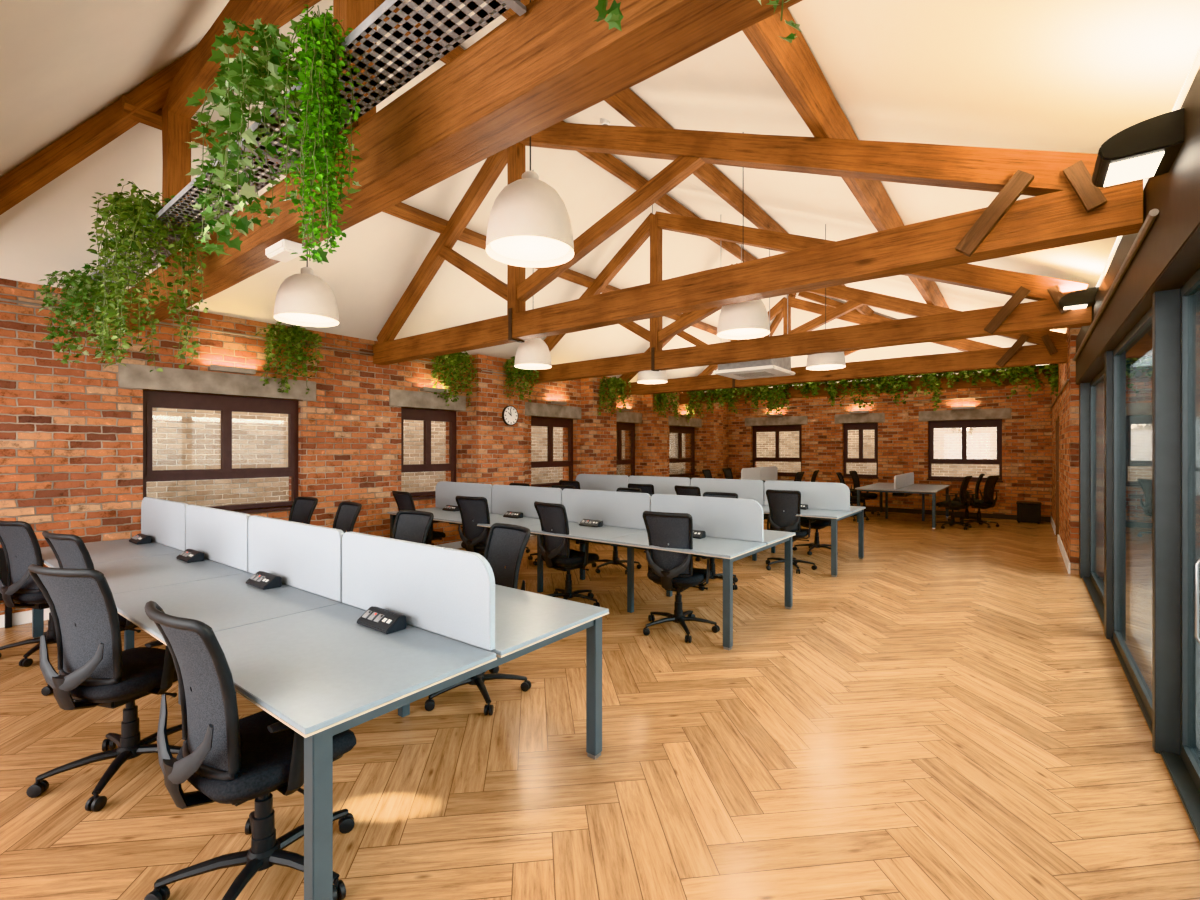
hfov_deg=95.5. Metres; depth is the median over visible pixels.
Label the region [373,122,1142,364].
roof truss
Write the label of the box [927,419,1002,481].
window
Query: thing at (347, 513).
chair
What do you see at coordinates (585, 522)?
module
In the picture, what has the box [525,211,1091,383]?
roof truss
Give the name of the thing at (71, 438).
wall
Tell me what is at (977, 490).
chair
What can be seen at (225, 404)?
window
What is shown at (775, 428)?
window
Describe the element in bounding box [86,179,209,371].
trailing plant
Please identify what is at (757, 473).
desk
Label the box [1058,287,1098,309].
wall spotlight
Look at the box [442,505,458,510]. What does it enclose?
module
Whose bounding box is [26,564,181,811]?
chair
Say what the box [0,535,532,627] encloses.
baseboard
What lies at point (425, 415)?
window
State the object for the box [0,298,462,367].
conduit pipe
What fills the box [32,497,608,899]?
desk
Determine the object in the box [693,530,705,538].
module
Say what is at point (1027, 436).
wall
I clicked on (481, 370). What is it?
conduit pipe
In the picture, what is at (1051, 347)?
roof truss
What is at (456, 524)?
desktop
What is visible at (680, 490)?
chair
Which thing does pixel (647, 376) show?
pendant lamp
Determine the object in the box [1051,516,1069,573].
baseboard
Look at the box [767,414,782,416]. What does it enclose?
wall light
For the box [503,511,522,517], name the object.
module
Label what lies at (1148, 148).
wall spotlight
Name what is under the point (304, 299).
pendant lamp
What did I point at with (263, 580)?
module
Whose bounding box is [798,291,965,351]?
rafter
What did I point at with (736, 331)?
diffuser
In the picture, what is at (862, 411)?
wall light
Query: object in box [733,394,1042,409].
conduit pipe
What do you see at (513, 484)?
chair
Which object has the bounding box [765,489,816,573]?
chair
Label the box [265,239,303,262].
emergency light
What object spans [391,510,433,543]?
chair
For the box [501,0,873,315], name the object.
purlin
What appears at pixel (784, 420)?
trim
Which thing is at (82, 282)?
trailing plant
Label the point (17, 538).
chair
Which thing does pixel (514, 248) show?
diffuser
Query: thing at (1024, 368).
trailing plant
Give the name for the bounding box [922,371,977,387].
trailing plant
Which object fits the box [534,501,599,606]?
chair
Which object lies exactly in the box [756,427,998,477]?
wall
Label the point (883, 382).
trailing plant
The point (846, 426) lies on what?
window
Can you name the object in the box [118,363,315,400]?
window lintel
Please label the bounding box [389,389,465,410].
trim
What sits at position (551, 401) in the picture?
wall light
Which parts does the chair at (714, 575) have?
frame, leg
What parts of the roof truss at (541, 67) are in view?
queen post, queen post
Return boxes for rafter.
[0,0,320,214]
[764,294,795,336]
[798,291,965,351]
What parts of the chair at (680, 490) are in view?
frame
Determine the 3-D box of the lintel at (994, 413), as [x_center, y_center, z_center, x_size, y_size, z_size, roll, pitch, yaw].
[8.477,-0.820,12.726,1.790,0.240,0.125,0,0,38]
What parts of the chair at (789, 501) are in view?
support arm, leg, leg, frame, seat, support arm, leg, armrest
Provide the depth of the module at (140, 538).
4.72 m
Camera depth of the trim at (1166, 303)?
2.76 m
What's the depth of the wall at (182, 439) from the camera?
8.42 m
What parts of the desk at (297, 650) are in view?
leg, leg, leg, leg, leg, frame rail, leg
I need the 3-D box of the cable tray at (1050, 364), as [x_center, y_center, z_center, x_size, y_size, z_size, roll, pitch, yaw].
[5.088,-1.480,11.588,6.950,0.051,0.231,0,0,38]
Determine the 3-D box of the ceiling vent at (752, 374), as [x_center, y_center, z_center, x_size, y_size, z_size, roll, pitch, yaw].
[2.385,-1.164,8.413,0.500,0.006,0.426,0,0,38]
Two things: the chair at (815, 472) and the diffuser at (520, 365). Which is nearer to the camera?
the diffuser at (520, 365)
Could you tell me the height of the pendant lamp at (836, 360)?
1.791 m
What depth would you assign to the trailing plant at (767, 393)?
12.36 m
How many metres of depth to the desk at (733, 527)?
5.33 m
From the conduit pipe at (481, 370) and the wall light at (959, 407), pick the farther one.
the wall light at (959, 407)
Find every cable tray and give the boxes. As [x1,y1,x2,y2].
[77,0,525,297]
[704,364,1051,390]
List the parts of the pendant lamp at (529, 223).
lamp shade, cord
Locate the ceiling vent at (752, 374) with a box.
[733,372,774,377]
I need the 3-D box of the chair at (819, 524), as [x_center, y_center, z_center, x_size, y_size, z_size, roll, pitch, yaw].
[3.287,1.028,8.266,0.660,1.042,0.664,0,0,40]
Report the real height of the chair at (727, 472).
1.042 m
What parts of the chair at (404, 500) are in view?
frame, armrest, seat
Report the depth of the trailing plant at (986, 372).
9.88 m
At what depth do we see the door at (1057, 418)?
9.89 m
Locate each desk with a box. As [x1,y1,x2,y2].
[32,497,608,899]
[387,481,795,650]
[576,474,865,576]
[741,466,804,481]
[855,472,949,528]
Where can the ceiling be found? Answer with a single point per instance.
(1041, 75)
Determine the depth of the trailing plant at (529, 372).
8.95 m
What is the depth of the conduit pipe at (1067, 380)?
8.32 m
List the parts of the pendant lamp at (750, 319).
lamp shade, cord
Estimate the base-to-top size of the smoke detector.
0.100 m
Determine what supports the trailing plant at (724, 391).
in the cable tray at (1050, 364)
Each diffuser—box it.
[278,313,334,322]
[490,236,569,260]
[519,364,547,366]
[644,380,662,381]
[720,328,765,335]
[811,365,840,367]
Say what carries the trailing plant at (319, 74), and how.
hanging from the cable tray at (482, 17)
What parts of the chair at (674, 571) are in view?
support arm, leg, leg, frame, support arm, seat, leg, leg, leg, armrest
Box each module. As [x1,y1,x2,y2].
[129,533,150,544]
[176,549,203,562]
[246,571,280,589]
[357,606,405,633]
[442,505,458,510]
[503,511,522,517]
[579,519,602,526]
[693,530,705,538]
[801,504,807,509]
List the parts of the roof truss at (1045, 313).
king post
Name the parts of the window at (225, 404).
sill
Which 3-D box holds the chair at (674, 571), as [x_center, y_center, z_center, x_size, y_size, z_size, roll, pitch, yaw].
[0.682,1.028,4.711,0.660,1.042,0.664,0,0,30]
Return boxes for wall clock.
[502,406,517,425]
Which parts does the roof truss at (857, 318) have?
king post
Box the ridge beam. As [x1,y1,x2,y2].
[377,0,795,294]
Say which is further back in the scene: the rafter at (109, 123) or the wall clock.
the wall clock
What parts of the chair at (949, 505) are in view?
armrest, seat, frame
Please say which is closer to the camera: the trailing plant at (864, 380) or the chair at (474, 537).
the chair at (474, 537)
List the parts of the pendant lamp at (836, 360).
cord, lamp shade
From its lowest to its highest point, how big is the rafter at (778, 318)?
2.351 m
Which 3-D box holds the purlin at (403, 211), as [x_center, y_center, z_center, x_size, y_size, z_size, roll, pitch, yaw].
[0.300,-2.694,9.379,0.201,0.208,13.050,0,0,38]
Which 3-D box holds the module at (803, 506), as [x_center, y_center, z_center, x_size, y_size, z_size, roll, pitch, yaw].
[2.722,0.776,7.499,0.250,0.065,0.100,0,0,38]
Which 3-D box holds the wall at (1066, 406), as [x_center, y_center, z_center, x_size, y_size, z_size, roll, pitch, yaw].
[7.978,-0.050,9.122,0.460,3.200,6.200,0,0,38]
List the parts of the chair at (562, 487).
frame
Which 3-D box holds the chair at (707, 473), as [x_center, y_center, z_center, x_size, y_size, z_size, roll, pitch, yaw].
[2.989,1.028,14.038,0.664,1.042,0.660,0,0,36]
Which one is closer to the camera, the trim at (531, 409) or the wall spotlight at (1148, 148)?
the wall spotlight at (1148, 148)
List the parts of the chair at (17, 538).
support arm, support arm, leg, frame, seat, leg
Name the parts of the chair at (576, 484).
frame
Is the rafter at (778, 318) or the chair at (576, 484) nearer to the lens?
the chair at (576, 484)
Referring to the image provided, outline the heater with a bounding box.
[0,548,16,628]
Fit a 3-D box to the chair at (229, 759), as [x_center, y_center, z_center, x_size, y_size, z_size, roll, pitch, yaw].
[-1.204,1.028,1.972,0.660,1.042,0.664,0,0,34]
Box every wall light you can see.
[208,364,255,374]
[420,387,448,392]
[548,400,566,404]
[618,407,632,410]
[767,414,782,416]
[850,410,868,412]
[952,406,974,409]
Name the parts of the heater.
panel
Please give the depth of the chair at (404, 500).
6.72 m
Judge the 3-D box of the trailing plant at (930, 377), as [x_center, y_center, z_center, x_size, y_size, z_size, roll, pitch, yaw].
[6.174,-1.162,10.659,0.943,0.854,0.555,0,0,38]
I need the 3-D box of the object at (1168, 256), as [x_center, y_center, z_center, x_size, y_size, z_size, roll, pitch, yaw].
[2.417,-1.095,2.046,0.310,0.570,11.800,0,0,38]
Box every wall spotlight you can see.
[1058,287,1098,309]
[1092,108,1183,187]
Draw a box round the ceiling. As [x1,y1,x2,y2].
[0,0,1199,392]
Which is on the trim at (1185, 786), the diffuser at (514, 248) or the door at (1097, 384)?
the door at (1097, 384)
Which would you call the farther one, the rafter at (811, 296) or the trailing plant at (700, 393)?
the trailing plant at (700, 393)
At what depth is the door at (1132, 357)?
3.69 m
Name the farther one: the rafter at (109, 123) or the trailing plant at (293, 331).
the trailing plant at (293, 331)
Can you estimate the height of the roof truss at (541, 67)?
1.684 m
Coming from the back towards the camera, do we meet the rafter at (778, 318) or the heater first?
the rafter at (778, 318)
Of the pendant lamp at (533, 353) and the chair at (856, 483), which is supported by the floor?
the chair at (856, 483)
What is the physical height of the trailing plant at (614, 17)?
0.508 m
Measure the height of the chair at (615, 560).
1.042 m
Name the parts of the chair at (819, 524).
leg, seat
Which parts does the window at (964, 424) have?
sill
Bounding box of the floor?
[0,511,1199,899]
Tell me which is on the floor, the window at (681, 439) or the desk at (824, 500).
the desk at (824, 500)
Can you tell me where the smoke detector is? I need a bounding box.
[600,118,609,124]
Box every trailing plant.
[35,263,133,363]
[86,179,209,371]
[185,18,361,263]
[254,322,322,393]
[277,4,361,260]
[430,351,478,410]
[502,356,538,401]
[593,0,623,30]
[598,376,631,415]
[653,392,680,419]
[683,392,703,421]
[687,390,717,404]
[706,388,743,412]
[728,386,766,403]
[749,384,791,414]
[758,0,801,42]
[774,382,816,398]
[803,380,844,397]
[828,378,874,407]
[860,375,908,396]
[890,373,942,410]
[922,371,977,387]
[958,367,1018,384]
[997,364,1058,398]
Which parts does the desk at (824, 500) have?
leg, frame rail, leg, frame rail, leg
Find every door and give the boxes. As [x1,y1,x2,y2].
[1056,416,1058,534]
[1090,369,1103,603]
[1113,307,1151,720]
[1180,268,1199,792]
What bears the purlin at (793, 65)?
attached to the ceiling
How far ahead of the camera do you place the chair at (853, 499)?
12.05 m
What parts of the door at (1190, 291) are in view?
glass pane, handle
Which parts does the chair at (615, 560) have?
leg, leg, leg, frame, leg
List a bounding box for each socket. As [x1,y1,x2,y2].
[362,610,371,617]
[368,612,377,619]
[374,614,384,621]
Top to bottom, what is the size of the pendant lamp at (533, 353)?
2.434 m
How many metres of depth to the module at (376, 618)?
2.46 m
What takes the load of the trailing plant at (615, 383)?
attached to the wall at (71, 438)
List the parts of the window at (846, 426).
sill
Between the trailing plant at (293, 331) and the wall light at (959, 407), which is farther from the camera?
the wall light at (959, 407)
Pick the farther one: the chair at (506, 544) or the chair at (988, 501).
the chair at (988, 501)
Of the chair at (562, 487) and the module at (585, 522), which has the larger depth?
the chair at (562, 487)
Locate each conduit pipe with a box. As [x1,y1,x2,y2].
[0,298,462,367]
[481,370,523,376]
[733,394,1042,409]
[1051,379,1068,407]
[1073,209,1158,360]
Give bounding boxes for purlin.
[121,94,730,340]
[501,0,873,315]
[742,8,963,351]
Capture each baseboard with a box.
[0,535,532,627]
[850,505,1050,521]
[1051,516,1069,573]
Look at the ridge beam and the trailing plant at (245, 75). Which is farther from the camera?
the ridge beam
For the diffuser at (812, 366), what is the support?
attached to the pendant lamp at (836, 360)
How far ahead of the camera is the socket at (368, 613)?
2.54 m
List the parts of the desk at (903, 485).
leg, leg, leg, frame rail, leg, leg, leg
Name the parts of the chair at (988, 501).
armrest, seat, frame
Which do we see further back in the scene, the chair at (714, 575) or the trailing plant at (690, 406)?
the trailing plant at (690, 406)
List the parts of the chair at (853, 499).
frame, seat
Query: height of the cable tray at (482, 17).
0.051 m
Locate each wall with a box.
[0,278,726,614]
[147,408,562,506]
[727,384,1051,516]
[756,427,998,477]
[1052,326,1081,574]
[1097,49,1199,286]
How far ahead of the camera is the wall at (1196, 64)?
2.58 m
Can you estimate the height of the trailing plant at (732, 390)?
0.538 m
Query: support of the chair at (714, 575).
on the floor
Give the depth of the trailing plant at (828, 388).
11.67 m
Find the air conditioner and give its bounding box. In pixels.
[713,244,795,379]
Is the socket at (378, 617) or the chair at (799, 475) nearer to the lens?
the socket at (378, 617)
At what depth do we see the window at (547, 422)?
10.46 m
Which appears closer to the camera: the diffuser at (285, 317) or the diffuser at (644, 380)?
the diffuser at (285, 317)
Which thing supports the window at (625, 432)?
in the wall at (71, 438)
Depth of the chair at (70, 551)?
3.35 m
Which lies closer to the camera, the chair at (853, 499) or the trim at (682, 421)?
the chair at (853, 499)
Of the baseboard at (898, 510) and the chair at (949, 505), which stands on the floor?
the chair at (949, 505)
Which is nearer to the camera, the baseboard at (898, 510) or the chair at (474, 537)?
the chair at (474, 537)
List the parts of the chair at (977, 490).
frame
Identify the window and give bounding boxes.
[140,390,297,521]
[401,407,455,499]
[531,416,572,487]
[616,422,634,475]
[669,426,699,477]
[753,425,801,475]
[843,423,878,478]
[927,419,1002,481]
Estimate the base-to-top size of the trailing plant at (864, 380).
0.731 m
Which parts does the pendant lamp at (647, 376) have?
lamp shade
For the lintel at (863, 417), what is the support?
attached to the wall at (1027, 436)
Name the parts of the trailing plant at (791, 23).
stem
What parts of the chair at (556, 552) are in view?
support arm, frame, leg, support arm, seat, leg, armrest, leg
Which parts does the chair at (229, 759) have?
support arm, support arm, frame, leg, leg, leg, seat, armrest, leg, leg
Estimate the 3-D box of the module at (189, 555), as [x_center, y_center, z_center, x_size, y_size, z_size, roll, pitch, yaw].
[-3.020,0.776,4.016,0.250,0.065,0.100,0,0,37]
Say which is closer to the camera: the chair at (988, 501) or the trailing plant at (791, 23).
the trailing plant at (791, 23)
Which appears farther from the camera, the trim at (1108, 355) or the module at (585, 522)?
the module at (585, 522)
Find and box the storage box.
[1016,501,1041,523]
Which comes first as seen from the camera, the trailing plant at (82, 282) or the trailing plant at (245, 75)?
the trailing plant at (245, 75)
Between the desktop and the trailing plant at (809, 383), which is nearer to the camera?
the desktop
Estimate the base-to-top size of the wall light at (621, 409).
0.060 m
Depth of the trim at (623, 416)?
12.28 m
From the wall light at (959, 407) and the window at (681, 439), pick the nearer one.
the wall light at (959, 407)
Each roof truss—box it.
[111,0,802,332]
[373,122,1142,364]
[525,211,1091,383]
[616,263,1067,395]
[680,296,1057,404]
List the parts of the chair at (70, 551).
frame, seat, armrest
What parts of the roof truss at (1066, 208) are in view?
king post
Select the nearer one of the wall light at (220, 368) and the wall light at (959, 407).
the wall light at (220, 368)
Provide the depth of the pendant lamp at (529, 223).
2.71 m
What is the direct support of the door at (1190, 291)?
on the trim at (1185, 786)
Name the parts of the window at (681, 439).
glass pane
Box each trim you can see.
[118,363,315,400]
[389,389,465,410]
[525,402,580,418]
[616,411,641,422]
[668,416,701,426]
[745,416,807,425]
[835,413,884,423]
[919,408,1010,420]
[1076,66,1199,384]
[1079,383,1089,577]
[1083,577,1199,841]
[1104,351,1112,638]
[1152,289,1179,754]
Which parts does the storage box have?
lid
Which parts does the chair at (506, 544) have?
leg, leg, leg, frame, support arm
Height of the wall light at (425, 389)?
0.060 m
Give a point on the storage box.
(1029, 512)
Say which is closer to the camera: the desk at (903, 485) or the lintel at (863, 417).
the desk at (903, 485)
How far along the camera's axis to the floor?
2.69 m
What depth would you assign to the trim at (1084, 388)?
6.58 m
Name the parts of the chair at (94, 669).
support arm, frame, leg, support arm, leg, leg, seat, leg, armrest, leg, tilt lever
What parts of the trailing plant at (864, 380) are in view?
stem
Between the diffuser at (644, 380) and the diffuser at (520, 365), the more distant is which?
the diffuser at (644, 380)
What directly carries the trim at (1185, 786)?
attached to the wall at (1066, 406)
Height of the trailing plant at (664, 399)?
0.795 m
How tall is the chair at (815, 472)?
1.042 m
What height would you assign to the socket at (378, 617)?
0.026 m
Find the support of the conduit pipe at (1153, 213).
attached to the wall at (1196, 64)
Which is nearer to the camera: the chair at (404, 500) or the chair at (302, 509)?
the chair at (302, 509)
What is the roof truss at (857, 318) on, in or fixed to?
attached to the ceiling
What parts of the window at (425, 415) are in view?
sill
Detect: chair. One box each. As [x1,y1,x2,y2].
[0,521,56,666]
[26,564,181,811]
[41,531,140,701]
[144,601,355,899]
[288,496,317,523]
[333,501,361,532]
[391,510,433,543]
[392,490,445,544]
[425,523,530,714]
[455,496,489,556]
[509,483,529,552]
[528,485,574,565]
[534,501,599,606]
[559,480,579,543]
[592,487,641,573]
[628,483,653,495]
[642,511,719,642]
[674,485,700,560]
[698,492,737,590]
[702,469,711,477]
[722,468,732,478]
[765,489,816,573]
[793,519,837,554]
[794,472,803,480]
[811,470,818,481]
[836,472,868,521]
[849,471,879,515]
[936,476,971,529]
[948,474,984,523]
[962,475,999,527]
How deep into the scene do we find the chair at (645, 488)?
8.15 m
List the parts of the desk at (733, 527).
leg, leg, frame rail, leg, leg, leg, leg, frame rail, leg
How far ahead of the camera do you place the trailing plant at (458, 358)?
8.24 m
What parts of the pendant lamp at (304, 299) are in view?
lamp shade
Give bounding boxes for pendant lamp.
[274,7,338,326]
[486,0,573,266]
[514,338,551,368]
[637,205,667,383]
[717,132,769,338]
[806,224,845,369]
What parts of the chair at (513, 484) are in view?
frame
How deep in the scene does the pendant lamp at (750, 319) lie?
4.69 m
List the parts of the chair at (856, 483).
frame, seat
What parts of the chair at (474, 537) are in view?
support arm, seat, support arm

